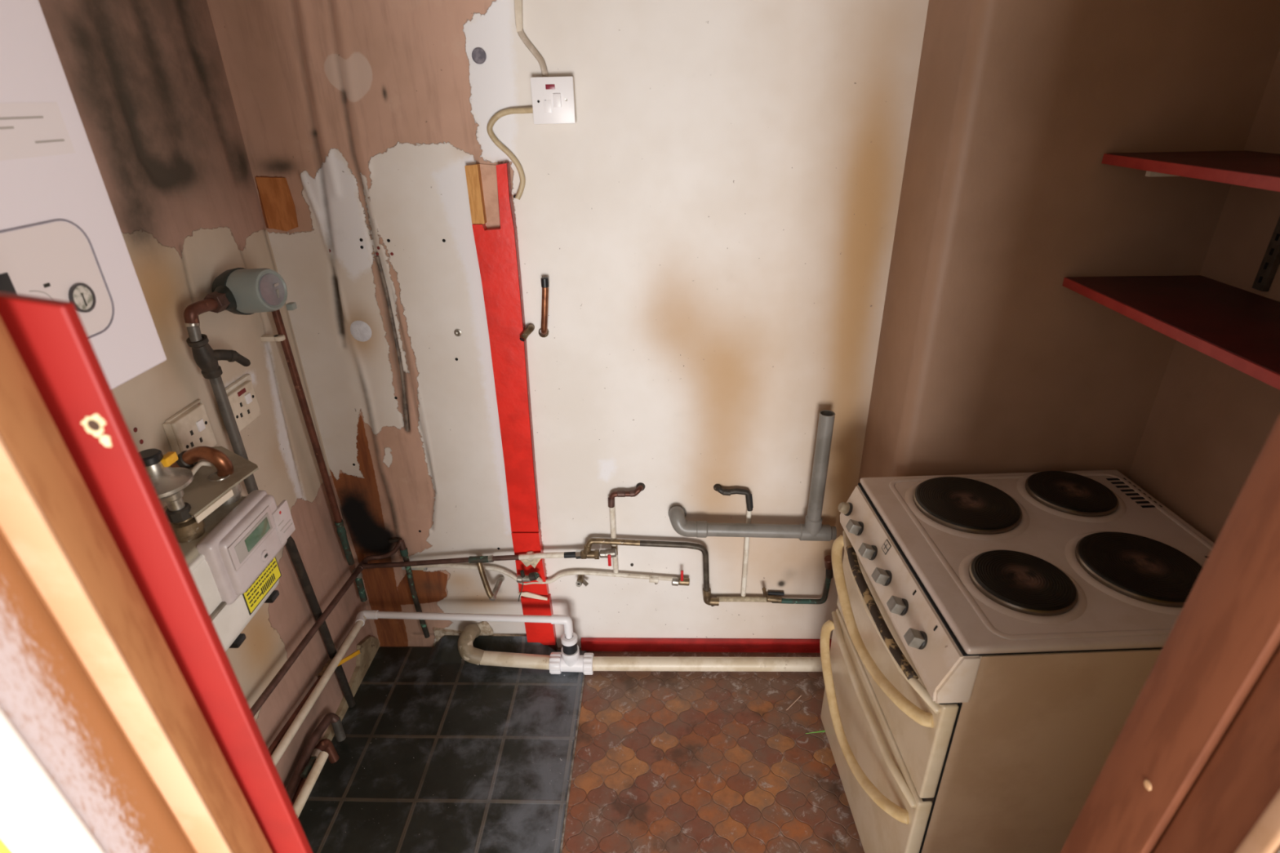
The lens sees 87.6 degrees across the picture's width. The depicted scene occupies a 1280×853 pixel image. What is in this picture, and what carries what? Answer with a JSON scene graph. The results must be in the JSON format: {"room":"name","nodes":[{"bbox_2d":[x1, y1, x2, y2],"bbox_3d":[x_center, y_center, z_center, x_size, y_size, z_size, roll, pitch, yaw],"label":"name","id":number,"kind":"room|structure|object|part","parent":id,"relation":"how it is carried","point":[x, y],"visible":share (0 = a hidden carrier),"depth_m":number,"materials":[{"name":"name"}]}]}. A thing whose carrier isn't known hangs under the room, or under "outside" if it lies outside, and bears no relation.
{"room":"kitchen","nodes":[
{"label":"kitchen","id":0,"kind":"room"},
{"bbox_2d":[0,838,12,852],"bbox_3d":[0.088,0.281,0.553,2.335,2.400,0.136,0,27,2],"label":"wall","id":1,"kind":"structure","parent":0,"point":[3,848],"depth_m":0.52,"materials":[{"name":"yellow paint"}]},
{"bbox_2d":[0,707,105,852],"bbox_3d":[-0.419,0.436,0.556,0.044,2.140,0.111,0,27,2],"label":"trim","id":2,"kind":"structure","parent":1,"relation":"attached to","point":[36,816],"depth_m":0.45,"materials":[{"name":"white paint"}]},
{"bbox_2d":[0,533,194,852],"bbox_3d":[-0.425,0.438,0.599,0.055,2.100,0.144,0,27,2],"label":"trim","id":3,"kind":"structure","parent":1,"relation":"attached to","point":[46,693],"depth_m":0.47,"materials":[{"name":"orange wood"}]},
{"bbox_2d":[0,436,232,852],"bbox_3d":[-0.377,0.426,0.620,0.030,2.100,0.093,0,27,2],"label":"trim","id":4,"kind":"structure","parent":1,"relation":"attached to","point":[23,522],"depth_m":0.47,"materials":[{"name":"beige paint"}]},
{"bbox_2d":[0,317,272,852],"bbox_3d":[-0.406,0.418,0.638,0.090,2.100,0.125,0,27,2],"label":"trim","id":5,"kind":"structure","parent":1,"relation":"attached to","point":[28,430],"depth_m":0.47,"materials":[{"name":"brown wood"}]},
{"bbox_2d":[1060,414,1279,852],"bbox_3d":[0.469,0.399,0.635,0.061,2.100,0.159,0,27,2],"label":"trim","id":6,"kind":"structure","parent":1,"relation":"attached to","point":[1224,637],"depth_m":0.52,"materials":[{"name":"brown wood"}]},
{"bbox_2d":[1143,779,1151,791],"bbox_3d":[0.434,0.307,0.572,0.001,0.008,0.008,0,27,2],"label":"screw","id":7,"kind":"object","parent":6,"relation":"in","point":[1147,784],"visible":1,"depth_m":0.57,"materials":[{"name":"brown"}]},
{"bbox_2d":[1153,649,1279,852],"bbox_3d":[0.470,0.427,0.579,0.055,2.100,0.141,0,27,2],"label":"trim","id":8,"kind":"structure","parent":1,"relation":"attached to","point":[1241,780],"depth_m":0.49,"materials":[{"name":"brown wood"}]},
{"bbox_2d":[1235,790,1279,852],"bbox_3d":[0.443,0.443,0.549,0.018,2.100,0.101,0,27,2],"label":"trim","id":9,"kind":"structure","parent":1,"relation":"attached to","point":[1264,837],"depth_m":0.46,"materials":[{"name":"beige paint"}]},
{"bbox_2d":[38,0,373,789],"bbox_3d":[-0.960,-0.027,1.218,0.008,2.400,1.268,0,27,2],"label":"wall","id":10,"kind":"structure","parent":0,"point":[147,80],"depth_m":1.46,"materials":[{"name":"beige paint"}]},
{"bbox_2d":[0,0,166,390],"bbox_3d":[-0.829,-0.350,0.586,0.304,0.786,0.425,0,27,2],"label":"boiler","id":11,"kind":"object","parent":10,"relation":"attached to","point":[61,237],"visible":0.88,"depth_m":0.77,"materials":[{"name":"white metal"}]},
{"bbox_2d":[0,126,13,128],"bbox_3d":[-0.677,-0.307,0.690,0.001,0.002,0.070,0,27,2],"label":"print","id":12,"kind":"object","parent":11,"relation":"on","point":[1,127],"depth_m":0.71,"materials":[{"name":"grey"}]},
{"bbox_2d":[0,115,43,119],"bbox_3d":[-0.677,-0.325,0.705,0.001,0.002,0.113,0,27,2],"label":"print","id":13,"kind":"object","parent":11,"relation":"on","point":[2,117],"depth_m":0.73,"materials":[{"name":"grey"}]},
{"bbox_2d":[35,138,64,143],"bbox_3d":[-0.675,-0.327,0.764,0.001,0.002,0.040,0,27,2],"label":"print","id":14,"kind":"object","parent":11,"relation":"on","point":[37,140],"depth_m":0.76,"materials":[{"name":"grey"}]},
{"bbox_3d":[-0.677,-0.124,0.693,0.001,0.132,0.308,0,27,2],"label":"control panel","id":15,"kind":"part","parent":11,"relation":"part of","materials":[{"name":"white plastic"}]},
{"bbox_2d":[165,399,202,422],"bbox_3d":[-0.947,-0.027,1.391,0.010,0.018,0.105,0,27,2],"label":"label strip","id":16,"kind":"object","parent":10,"relation":"attached to","point":[197,402],"visible":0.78,"depth_m":1.39,"materials":[{"name":"white plastic"}]},
{"bbox_2d":[162,404,217,455],"bbox_3d":[-0.937,0.017,1.396,0.030,0.098,0.098,0,27,2],"label":"wall socket","id":17,"kind":"object","parent":10,"relation":"attached to","point":[192,428],"visible":0.86,"depth_m":1.38,"materials":[{"name":"white plastic"}]},
{"bbox_2d":[168,446,258,523],"bbox_3d":[-0.830,0.098,1.269,0.278,0.016,0.156,17,32,32],"label":"bracket","id":18,"kind":"object","parent":10,"relation":"attached to","point":[204,496],"visible":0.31,"depth_m":1.23,"materials":[{"name":"grey metal"}]},
{"bbox_2d":[225,373,252,393],"bbox_3d":[-0.941,-0.094,1.558,0.012,0.020,0.110,0,27,2],"label":"ridge","id":19,"kind":"object","parent":10,"relation":"attached to","point":[246,377],"visible":0.43,"depth_m":1.56,"materials":[{"name":"beige plastic"}]},
{"bbox_2d":[226,380,261,431],"bbox_3d":[-0.932,-0.047,1.558,0.030,0.090,0.102,0,27,2],"label":"wall socket","id":20,"kind":"object","parent":10,"relation":"attached to","point":[244,404],"visible":0.79,"depth_m":1.56,"materials":[{"name":"white plastic"}]},
{"bbox_2d":[250,559,364,716],"bbox_3d":[-0.892,0.587,1.744,0.021,0.093,0.836,0,27,2],"label":"pipe","id":21,"kind":"object","parent":10,"relation":"attached to","point":[267,692],"visible":0.74,"depth_m":1.76,"materials":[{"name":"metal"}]},
{"bbox_2d":[363,537,406,564],"bbox_3d":[-0.810,0.403,2.099,0.154,0.104,0.050,0,27,2],"label":"pipe","id":22,"kind":"object","parent":21,"relation":"attached to","point":[401,544],"visible":0.98,"depth_m":2.09,"materials":[{"name":"brown metal"}]},
{"bbox_2d":[260,309,367,602],"bbox_3d":[-0.907,0.136,1.900,0.055,0.994,0.118,0,27,2],"label":"copper riser","id":23,"kind":"object","parent":10,"relation":"attached to","point":[282,336],"visible":0.85,"depth_m":1.83,"materials":[{"name":"brown metal"}]},
{"bbox_2d":[322,636,380,741],"bbox_3d":[-0.916,0.808,2.127,0.014,0.134,0.412,0,27,2],"label":"baseboard","id":24,"kind":"structure","parent":10,"relation":"attached to","point":[368,647],"depth_m":2.17,"materials":[{"name":"brown wood"}]},
{"bbox_2d":[163,471,295,651],"bbox_3d":[-0.811,0.253,1.245,0.200,0.286,0.273,0,27,2],"label":"gas meter","id":25,"kind":"object","parent":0,"point":[229,555],"visible":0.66,"depth_m":1.22,"materials":[{"name":"paint"}]},
{"bbox_2d":[138,448,212,523],"bbox_3d":[-0.807,0.078,1.173,0.100,0.130,0.208,0,27,2],"label":"gas regulator","id":26,"kind":"object","parent":25,"relation":"attached to","point":[168,482],"visible":0.81,"depth_m":1.11,"materials":[{"name":"metal"}]},
{"bbox_2d":[170,445,233,476],"bbox_3d":[-0.832,0.065,1.263,0.127,0.060,0.034,4,27,10],"label":"gas pipe","id":27,"kind":"object","parent":25,"relation":"attached to","point":[188,459],"visible":0.94,"depth_m":1.25,"materials":[{"name":"metal"}]},
{"bbox_3d":[-0.829,0.190,1.202,0.148,0.018,0.219,0,27,2],"label":"plate","id":28,"kind":"part","parent":25,"relation":"part of","materials":[{"name":"silver metal"}]},
{"bbox_3d":[-0.715,0.205,1.235,0.002,0.051,0.135,0,27,2],"label":"display panel","id":29,"kind":"part","parent":25,"relation":"part of","materials":[{"name":"plastic"}]},
{"bbox_3d":[-0.714,0.205,1.235,0.002,0.036,0.110,0,27,2],"label":"display frame","id":30,"kind":"part","parent":25,"relation":"part of","materials":[{"name":"grey plastic"}]},
{"bbox_2d":[206,0,928,647],"bbox_3d":[-0.153,-0.316,1.762,1.575,2.400,0.020,0,27,2],"label":"wall","id":31,"kind":"structure","parent":0,"point":[712,230],"depth_m":1.71,"materials":[{"name":"white paint"}]},
{"bbox_2d":[255,177,297,231],"bbox_3d":[-0.898,-0.552,1.659,0.078,0.129,0.006,0,27,2],"label":"wood block","id":32,"kind":"object","parent":31,"relation":"attached to","point":[279,208],"visible":1,"depth_m":1.66,"materials":[{"name":"orange wood"}]},
{"bbox_2d":[350,320,371,342],"bbox_3d":[-0.755,-0.257,1.803,0.060,0.060,0.005,0,27,2],"label":"filler patch","id":33,"kind":"object","parent":31,"relation":"attached to","point":[360,331],"visible":1,"depth_m":1.80,"materials":[{"name":"white paint"}]},
{"bbox_2d":[375,256,408,431],"bbox_3d":[-0.669,-0.212,1.821,0.027,0.500,0.010,0,27,2],"label":"cable","id":34,"kind":"object","parent":31,"relation":"attached to","point":[378,260],"visible":1,"depth_m":1.81,"materials":[{"name":"grey plastic"}]},
{"bbox_2d":[400,547,430,638],"bbox_3d":[-0.732,0.547,2.177,0.036,0.366,0.023,0,27,2],"label":"vertical pipe","id":35,"kind":"object","parent":31,"relation":"attached to","point":[404,553],"visible":0.91,"depth_m":2.16,"materials":[{"name":"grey metal"}]},
{"bbox_2d":[453,328,461,336],"bbox_3d":[-0.490,-0.252,1.797,0.020,0.020,0.003,0,27,2],"label":"screw","id":36,"kind":"object","parent":31,"relation":"attached to","point":[457,332],"depth_m":1.80,"materials":[{"name":"silver metal"}]},
{"bbox_2d":[433,627,524,641],"bbox_3d":[-0.545,0.715,2.277,0.310,0.067,0.012,0,27,2],"label":"baseboard","id":37,"kind":"structure","parent":31,"relation":"attached to","point":[439,633],"depth_m":2.27,"materials":[{"name":"paint"}]},
{"bbox_2d":[471,47,486,64],"bbox_3d":[-0.362,-0.834,1.502,0.033,0.033,0.003,0,27,2],"label":"drilled hole","id":38,"kind":"object","parent":31,"relation":"attached to","point":[478,55],"visible":1,"depth_m":1.50,"materials":[{"name":"grey"}]},
{"bbox_2d":[362,548,617,600],"bbox_3d":[-0.476,0.455,2.099,0.812,0.170,0.100,0,27,2],"label":"supply pipe","id":39,"kind":"object","parent":31,"relation":"attached to","point":[608,553],"visible":0.99,"depth_m":2.07,"materials":[{"name":"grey metal"}]},
{"bbox_3d":[-0.093,0.411,2.051,0.010,0.041,0.005,0,27,2],"label":"lever","id":40,"kind":"part","parent":39,"relation":"part of","materials":[{"name":"red plastic"}]},
{"bbox_2d":[471,162,558,651],"bbox_3d":[-0.349,0.069,1.938,0.108,1.558,0.031,0,27,2],"label":"board","id":41,"kind":"object","parent":31,"relation":"attached to","point":[497,248],"visible":0.85,"depth_m":1.84,"materials":[{"name":"red paint"}]},
{"bbox_2d":[464,163,486,223],"bbox_3d":[-0.399,-0.565,1.625,0.031,0.136,0.026,0,27,2],"label":"batten","id":42,"kind":"object","parent":41,"relation":"attached to","point":[473,171],"visible":1,"depth_m":1.61,"materials":[{"name":"brown wood"}]},
{"bbox_2d":[480,164,500,228],"bbox_3d":[-0.365,-0.563,1.638,0.043,0.153,0.004,0,27,2],"label":"strip","id":43,"kind":"object","parent":41,"relation":"attached to","point":[488,172],"visible":0.86,"depth_m":1.63,"materials":[{"name":"wood"}]},
{"bbox_2d":[514,0,523,31],"bbox_3d":[-0.262,-0.914,1.454,0.020,0.096,0.014,0,27,2],"label":"cable trunking","id":44,"kind":"object","parent":31,"relation":"attached to","point":[517,3],"visible":1,"depth_m":1.46,"materials":[{"name":"white plastic"}]},
{"bbox_2d":[519,324,534,341],"bbox_3d":[-0.297,-0.248,1.767,0.026,0.035,0.059,9,28,20],"label":"pipe","id":45,"kind":"object","parent":31,"relation":"attached to","point":[524,335],"visible":1,"depth_m":1.75,"materials":[{"name":"gold metal"}]},
{"bbox_2d":[514,6,548,76],"bbox_3d":[-0.241,-0.870,1.475,0.064,0.197,0.014,0,27,2],"label":"cable","id":46,"kind":"object","parent":31,"relation":"attached to","point":[526,42],"visible":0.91,"depth_m":1.49,"materials":[{"name":"beige plastic"}]},
{"bbox_2d":[538,276,548,337],"bbox_3d":[-0.253,-0.310,1.749,0.027,0.165,0.047,-18,31,-29],"label":"pipe","id":47,"kind":"object","parent":31,"relation":"attached to","point":[544,280],"visible":1,"depth_m":1.73,"materials":[{"name":"orange metal"}]},
{"bbox_2d":[401,563,689,586],"bbox_3d":[-0.302,0.475,2.130,0.919,0.084,0.033,0,27,2],"label":"pipe","id":48,"kind":"object","parent":31,"relation":"attached to","point":[681,580],"visible":0.9,"depth_m":2.12,"materials":[{"name":"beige metal"}]},
{"bbox_2d":[516,569,542,601],"bbox_3d":[-0.353,0.503,2.124,0.084,0.141,0.056,0,27,2],"label":"valve","id":49,"kind":"object","parent":48,"relation":"attached to","point":[522,578],"visible":1,"depth_m":2.08,"materials":[{"name":"silver metal"}]},
{"bbox_3d":[0.132,0.469,2.097,0.008,0.040,0.005,0,27,2],"label":"lever","id":50,"kind":"part","parent":48,"relation":"part of","materials":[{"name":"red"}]},
{"bbox_2d":[529,75,576,124],"bbox_3d":[-0.196,-0.743,1.522,0.096,0.096,0.040,0,27,2],"label":"fused spur","id":51,"kind":"object","parent":31,"relation":"attached to","point":[553,98],"visible":1,"depth_m":1.51,"materials":[{"name":"white plastic"}]},
{"bbox_2d":[486,106,533,199],"bbox_3d":[-0.298,-0.645,1.587,0.119,0.204,0.019,2,27,7],"label":"cable","id":52,"kind":"object","parent":51,"relation":"attached to","point":[495,117],"visible":0.98,"depth_m":1.57,"materials":[{"name":"beige plastic"}]},
{"bbox_2d":[575,574,588,586],"bbox_3d":[-0.183,0.493,2.134,0.039,0.028,0.050,0,27,2],"label":"valve","id":53,"kind":"object","parent":31,"relation":"attached to","point":[580,580],"visible":0.94,"depth_m":2.12,"materials":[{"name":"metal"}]},
{"bbox_2d":[582,578,588,586],"bbox_3d":[-0.178,0.497,2.131,0.029,0.023,0.013,17,32,33],"label":"outlet","id":54,"kind":"object","parent":53,"relation":"attached to","point":[584,582],"depth_m":2.12,"materials":[{"name":"silver metal"}]},
{"bbox_2d":[608,482,644,573],"bbox_3d":[-0.038,0.316,2.052,0.112,0.318,0.034,0,27,2],"label":"pipe","id":55,"kind":"object","parent":31,"relation":"attached to","point":[640,486],"visible":0.93,"depth_m":2.00,"materials":[{"name":"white metal"}]},
{"bbox_2d":[583,537,768,606],"bbox_3d":[0.132,0.460,2.102,0.611,0.263,0.034,-1,26,0],"label":"pipe","id":56,"kind":"object","parent":31,"relation":"attached to","point":[708,600],"visible":1,"depth_m":2.05,"materials":[{"name":"gold metal"}]},
{"bbox_2d":[580,637,831,653],"bbox_3d":[0.228,0.741,2.262,0.858,0.047,0.018,0,27,2],"label":"baseboard","id":57,"kind":"structure","parent":31,"relation":"attached to","point":[588,644],"depth_m":2.25,"materials":[{"name":"red paint"}]},
{"bbox_2d":[713,484,753,596],"bbox_3d":[0.282,0.361,2.065,0.120,0.412,0.032,0,27,2],"label":"pipe","id":58,"kind":"object","parent":31,"relation":"attached to","point":[718,488],"visible":0.98,"depth_m":2.01,"materials":[{"name":"metal"}]},
{"bbox_2d":[668,409,836,541],"bbox_3d":[0.329,0.142,1.928,0.494,0.418,0.094,0,27,2],"label":"pipe","id":59,"kind":"object","parent":31,"relation":"attached to","point":[813,529],"visible":1,"depth_m":1.96,"materials":[{"name":"plastic"}]},
{"bbox_2d":[696,520,707,537],"bbox_3d":[0.183,0.306,1.990,0.036,0.050,0.049,0,27,2],"label":"socket","id":60,"kind":"object","parent":59,"relation":"attached to","point":[701,526],"depth_m":1.97,"materials":[{"name":"grey plastic"}]},
{"bbox_2d":[762,555,832,604],"bbox_3d":[0.494,0.482,2.100,0.219,0.198,0.047,1,27,4],"label":"pipe","id":61,"kind":"object","parent":31,"relation":"attached to","point":[828,560],"visible":0.98,"depth_m":2.13,"materials":[{"name":"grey metal"}]},
{"bbox_2d":[323,646,864,852],"bbox_3d":[0.132,1.082,1.703,2.335,0.060,1.528,0,27,2],"label":"floor","id":62,"kind":"structure","parent":0,"point":[665,762],"depth_m":1.88,"materials":[{"name":"tile"}]},
{"bbox_2d":[0,291,312,852],"bbox_3d":[-0.359,0.624,0.778,0.062,1.604,0.058,0,27,2],"label":"door frame","id":63,"kind":"structure","parent":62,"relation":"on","point":[50,336],"depth_m":0.48,"materials":[{"name":"paint"}]},
{"bbox_2d":[297,635,586,852],"bbox_3d":[-0.562,1.012,1.732,0.723,0.066,1.242,0,27,2],"label":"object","id":64,"kind":"structure","parent":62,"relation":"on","point":[441,752],"depth_m":1.91,"materials":[{"name":"tile"}]},
{"bbox_2d":[183,297,355,707],"bbox_3d":[-0.890,0.317,1.716,0.074,1.337,0.210,-3,27,-4],"label":"gas pipe","id":65,"kind":"object","parent":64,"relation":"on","point":[206,358],"visible":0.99,"depth_m":1.46,"materials":[{"name":"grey metal"}]},
{"bbox_2d":[213,349,250,366],"bbox_3d":[-0.888,-0.145,1.435,0.048,0.062,0.089,0,27,2],"label":"tap","id":66,"kind":"object","parent":65,"relation":"on","point":[230,356],"depth_m":1.42,"materials":[{"name":"metal"}]},
{"bbox_2d":[204,267,297,315],"bbox_3d":[-0.871,-0.293,1.478,0.143,0.109,0.157,0,27,2],"label":"gas regulator","id":67,"kind":"object","parent":65,"relation":"attached to","point":[237,291],"visible":0.99,"depth_m":1.45,"materials":[{"name":"grey plastic"}]},
{"bbox_2d":[285,712,346,806],"bbox_3d":[-0.885,0.920,1.834,0.060,0.113,0.273,0,27,2],"label":"pipes","id":68,"kind":"object","parent":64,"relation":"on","point":[310,753],"visible":0.87,"depth_m":1.83,"materials":[{"name":"brown metal"}]},
{"bbox_2d":[293,751,328,817],"bbox_3d":[-0.851,0.921,1.720,0.025,0.028,0.170,0,27,2],"label":"pipe","id":69,"kind":"object","parent":68,"relation":"on","point":[316,770],"visible":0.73,"depth_m":1.71,"materials":[{"name":"beige plastic"}]},
{"bbox_3d":[-0.881,0.884,1.951,0.026,0.073,0.034,-18,31,-30],"label":"leg","id":70,"kind":"part","parent":68,"relation":"part of","materials":[{"name":"grey metal"}]},
{"bbox_2d":[457,623,822,675],"bbox_3d":[0.011,0.719,2.199,1.212,0.152,0.153,0,27,2],"label":"pipe","id":71,"kind":"object","parent":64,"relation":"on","point":[570,660],"visible":0.95,"depth_m":2.16,"materials":[{"name":"white plastic"}]},
{"bbox_2d":[271,609,573,766],"bbox_3d":[-0.569,0.763,1.815,0.692,0.162,0.742,0,27,2],"label":"pipe","id":72,"kind":"object","parent":71,"relation":"attached to","point":[362,615],"visible":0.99,"depth_m":2.10,"materials":[{"name":"white plastic"}]},
{"bbox_2d":[267,625,359,755],"bbox_3d":[-0.893,0.750,1.810,0.055,0.116,0.672,0,27,2],"label":"pipe","id":73,"kind":"object","parent":72,"relation":"attached to","point":[273,747],"visible":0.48,"depth_m":1.78,"materials":[{"name":"brown metal"}]},
{"bbox_3d":[-0.869,0.690,1.982,0.004,0.070,0.115,3,27,9],"label":"lever","id":74,"kind":"part","parent":73,"relation":"part of","materials":[{"name":"yellow plastic"}]},
{"bbox_2d":[475,621,493,635],"bbox_3d":[-0.529,0.691,2.267,0.064,0.076,0.022,0,27,2],"label":"lump","id":75,"kind":"object","parent":71,"relation":"attached to","point":[485,628],"visible":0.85,"depth_m":2.25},
{"bbox_2d":[560,644,579,666],"bbox_3d":[-0.225,0.748,2.173,0.058,0.062,0.058,0,27,2],"label":"socket","id":76,"kind":"object","parent":71,"relation":"attached to","point":[568,658],"depth_m":2.15,"materials":[{"name":"white plastic"}]},
{"bbox_2d":[559,674,585,852],"bbox_3d":[-0.198,1.060,1.687,0.006,0.004,1.140,0,27,2],"label":"strip","id":77,"kind":"object","parent":62,"relation":"on","point":[584,676],"visible":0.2,"depth_m":1.88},
{"bbox_2d":[786,695,801,710],"bbox_3d":[0.476,0.856,2.067,0.081,0.002,0.002,-24,34,-38],"label":"wood splinter","id":78,"kind":"object","parent":62,"relation":"on","point":[800,695],"visible":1,"depth_m":2.07,"materials":[{"name":"beige"}]},
{"bbox_2d":[805,730,825,733],"bbox_3d":[0.524,0.897,1.962,0.075,0.015,0.007,0,27,2],"label":"strip","id":79,"kind":"object","parent":62,"relation":"on","point":[820,731],"visible":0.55,"depth_m":1.96,"materials":[{"name":"green"}]},
{"bbox_2d":[819,469,1214,852],"bbox_3d":[0.818,0.615,1.550,0.700,0.884,0.564,-2,26,-1],"label":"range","id":80,"kind":"object","parent":62,"relation":"on","point":[996,637],"visible":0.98,"depth_m":1.29,"materials":[{"name":"metal"}]},
{"bbox_2d":[819,608,932,852],"bbox_3d":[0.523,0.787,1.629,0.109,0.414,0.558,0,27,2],"label":"oven","id":81,"kind":"object","parent":80,"relation":"in","point":[889,815],"depth_m":1.55,"materials":[{"name":"metal"}]},
{"bbox_3d":[0.499,0.431,1.455,0.072,0.088,0.550,-2,26,-1],"label":"grill handle","id":82,"kind":"part","parent":80,"relation":"part of","materials":[{"name":"beige plastic"}]},
{"bbox_3d":[0.540,0.481,1.470,0.030,0.250,0.548,-2,26,-1],"label":"grill door","id":83,"kind":"part","parent":80,"relation":"part of","materials":[{"name":"metal"}]},
{"bbox_3d":[0.532,0.310,1.384,0.067,0.112,0.555,-2,26,-1],"label":"control panel","id":84,"kind":"part","parent":80,"relation":"part of","materials":[{"name":"metal"}]},
{"bbox_2d":[857,469,1214,656],"bbox_3d":[0.845,0.244,1.361,0.658,0.020,0.589,0,27,2],"label":"cooktop","id":85,"kind":"object","parent":80,"relation":"in","point":[935,555],"depth_m":1.31,"materials":[{"name":"white metal"}]},
{"bbox_2d":[857,0,1279,483],"bbox_3d":[0.909,-0.260,1.601,0.560,2.400,0.268,0,27,2],"label":"wall","id":86,"kind":"structure","parent":0,"point":[986,362],"depth_m":1.38,"materials":[{"name":"beige paint"}]},
{"bbox_2d":[1127,48,1279,542],"bbox_3d":[1.213,-0.001,1.068,0.080,2.400,1.100,0,27,2],"label":"wall","id":87,"kind":"structure","parent":0,"point":[1210,421],"depth_m":1.36,"materials":[{"name":"beige paint"}]},
{"bbox_2d":[1062,275,1279,390],"bbox_3d":[1.028,-0.121,1.054,0.281,0.034,0.812,0,27,2],"label":"shelf","id":88,"kind":"object","parent":87,"relation":"attached to","point":[1238,328],"visible":1,"depth_m":1.18,"materials":[{"name":"red paint"}]},
{"bbox_2d":[1101,150,1279,191],"bbox_3d":[1.030,-0.339,0.945,0.268,0.034,0.812,0,27,2],"label":"shelf","id":89,"kind":"object","parent":87,"relation":"attached to","point":[1252,169],"visible":1,"depth_m":1.12,"materials":[{"name":"red paint"}]},
{"bbox_2d":[1251,216,1279,291],"bbox_3d":[1.169,-0.350,1.217,0.012,0.205,0.026,0,27,2],"label":"upright","id":90,"kind":"object","parent":87,"relation":"attached to","point":[1270,263],"visible":1,"depth_m":1.24,"materials":[{"name":"metal"}]}
]}

